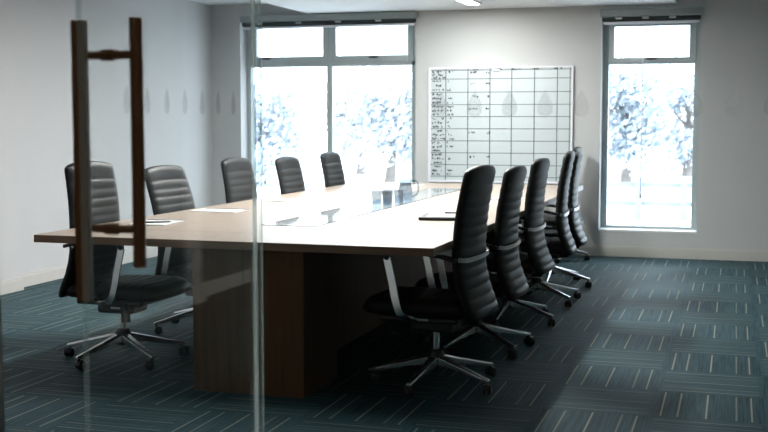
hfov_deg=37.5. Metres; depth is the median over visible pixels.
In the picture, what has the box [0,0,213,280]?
wall
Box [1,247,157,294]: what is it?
baseboard
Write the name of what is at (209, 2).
ceiling
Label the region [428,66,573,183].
whiteboard
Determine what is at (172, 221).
notepad
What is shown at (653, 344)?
floor
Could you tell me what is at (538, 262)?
office chair
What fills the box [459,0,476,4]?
diffuser
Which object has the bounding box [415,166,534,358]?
office chair
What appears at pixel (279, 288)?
table
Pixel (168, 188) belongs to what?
office chair
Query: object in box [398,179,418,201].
water jug
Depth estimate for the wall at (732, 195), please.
10.87 m
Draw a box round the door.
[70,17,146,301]
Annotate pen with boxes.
[146,221,170,222]
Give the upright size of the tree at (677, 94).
3.220 m
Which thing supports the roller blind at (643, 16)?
attached to the window at (694, 57)
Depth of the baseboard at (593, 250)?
10.74 m
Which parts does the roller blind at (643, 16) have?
pull cord, rail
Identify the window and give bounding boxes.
[247,22,415,182]
[599,15,701,233]
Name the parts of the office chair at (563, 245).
armrest, seat, leg, leg, leg, backrest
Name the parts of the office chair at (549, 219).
seat, backrest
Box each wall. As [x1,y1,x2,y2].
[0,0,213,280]
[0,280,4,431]
[211,0,767,250]
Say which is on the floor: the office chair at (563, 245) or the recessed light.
the office chair at (563, 245)
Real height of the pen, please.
0.010 m
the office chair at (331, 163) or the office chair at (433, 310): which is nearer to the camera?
the office chair at (433, 310)
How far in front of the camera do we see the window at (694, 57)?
10.86 m
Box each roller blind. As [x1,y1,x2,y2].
[240,11,417,173]
[600,7,702,197]
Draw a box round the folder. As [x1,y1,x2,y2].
[418,212,455,220]
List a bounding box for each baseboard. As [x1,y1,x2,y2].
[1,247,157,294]
[573,245,767,261]
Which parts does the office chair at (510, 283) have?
armrest, leg, leg, seat, leg, leg, backrest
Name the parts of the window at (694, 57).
sill, sash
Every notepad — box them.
[128,219,183,225]
[190,208,248,212]
[266,198,306,201]
[390,183,423,185]
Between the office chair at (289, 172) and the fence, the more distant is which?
the fence
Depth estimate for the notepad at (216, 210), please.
7.03 m
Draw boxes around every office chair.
[58,161,189,369]
[145,165,195,333]
[221,157,257,203]
[275,157,305,194]
[320,152,344,186]
[363,165,497,397]
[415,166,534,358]
[486,158,554,326]
[490,151,580,306]
[518,147,589,262]
[518,152,591,287]
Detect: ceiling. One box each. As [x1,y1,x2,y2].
[190,0,263,4]
[256,0,676,13]
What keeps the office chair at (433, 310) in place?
on the floor
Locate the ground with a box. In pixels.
[254,143,691,226]
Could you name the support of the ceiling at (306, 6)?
attached to the ceiling at (209, 2)
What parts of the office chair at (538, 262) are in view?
leg, seat, leg, leg, backrest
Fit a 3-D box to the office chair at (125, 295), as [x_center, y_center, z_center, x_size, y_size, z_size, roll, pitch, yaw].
[-1.430,0.244,6.164,0.681,1.084,0.674,1,5,17]
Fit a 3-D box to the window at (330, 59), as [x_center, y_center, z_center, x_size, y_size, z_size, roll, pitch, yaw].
[-0.563,-0.995,11.803,1.915,2.130,0.245,1,5,17]
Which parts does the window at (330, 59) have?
sash, sash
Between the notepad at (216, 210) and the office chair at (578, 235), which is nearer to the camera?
the notepad at (216, 210)
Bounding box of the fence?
[607,178,691,220]
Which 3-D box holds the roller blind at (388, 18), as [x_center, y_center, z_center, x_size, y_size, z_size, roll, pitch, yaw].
[-0.573,-1.244,11.648,1.915,1.653,0.149,1,5,17]
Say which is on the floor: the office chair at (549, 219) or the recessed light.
the office chair at (549, 219)
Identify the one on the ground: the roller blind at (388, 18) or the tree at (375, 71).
the tree at (375, 71)
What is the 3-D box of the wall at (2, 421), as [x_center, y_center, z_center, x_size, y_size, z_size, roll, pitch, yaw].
[-2.686,-0.283,3.858,3.080,2.520,0.160,1,5,17]
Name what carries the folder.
on the table
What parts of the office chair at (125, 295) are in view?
backrest, leg, leg, armrest, tension knob, seat, leg, leg, armrest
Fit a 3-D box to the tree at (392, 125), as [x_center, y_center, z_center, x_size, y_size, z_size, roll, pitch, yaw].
[0.264,-1.976,25.076,2.859,2.746,3.018,1,5,17]
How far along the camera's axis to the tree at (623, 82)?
24.88 m
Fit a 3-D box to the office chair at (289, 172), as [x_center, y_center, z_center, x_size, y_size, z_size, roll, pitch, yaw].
[-0.545,0.042,8.973,0.671,1.018,0.652,1,5,17]
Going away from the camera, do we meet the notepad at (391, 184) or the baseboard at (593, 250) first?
the notepad at (391, 184)
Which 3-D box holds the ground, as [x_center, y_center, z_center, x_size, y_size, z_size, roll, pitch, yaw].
[7.260,-1.850,40.319,70.000,0.150,58.650,1,5,17]
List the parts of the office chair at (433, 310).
leg, armrest, seat, leg, armrest, leg, leg, backrest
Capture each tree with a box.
[254,68,317,186]
[309,66,409,173]
[325,66,411,181]
[608,50,674,181]
[639,55,693,175]
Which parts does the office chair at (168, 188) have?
backrest, leg, seat, leg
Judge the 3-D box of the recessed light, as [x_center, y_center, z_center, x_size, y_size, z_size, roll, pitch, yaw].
[0.670,-1.932,10.030,0.150,0.014,1.200,1,5,17]
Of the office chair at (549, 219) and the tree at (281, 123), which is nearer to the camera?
the office chair at (549, 219)
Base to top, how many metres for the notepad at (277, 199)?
0.008 m
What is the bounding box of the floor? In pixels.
[1,255,767,431]
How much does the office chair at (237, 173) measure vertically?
1.042 m
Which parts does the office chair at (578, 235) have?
seat, leg, leg, backrest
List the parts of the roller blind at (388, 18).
pull cord, rail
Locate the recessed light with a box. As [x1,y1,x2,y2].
[456,0,481,4]
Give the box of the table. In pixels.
[34,182,582,398]
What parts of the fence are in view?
post, rail, rail, post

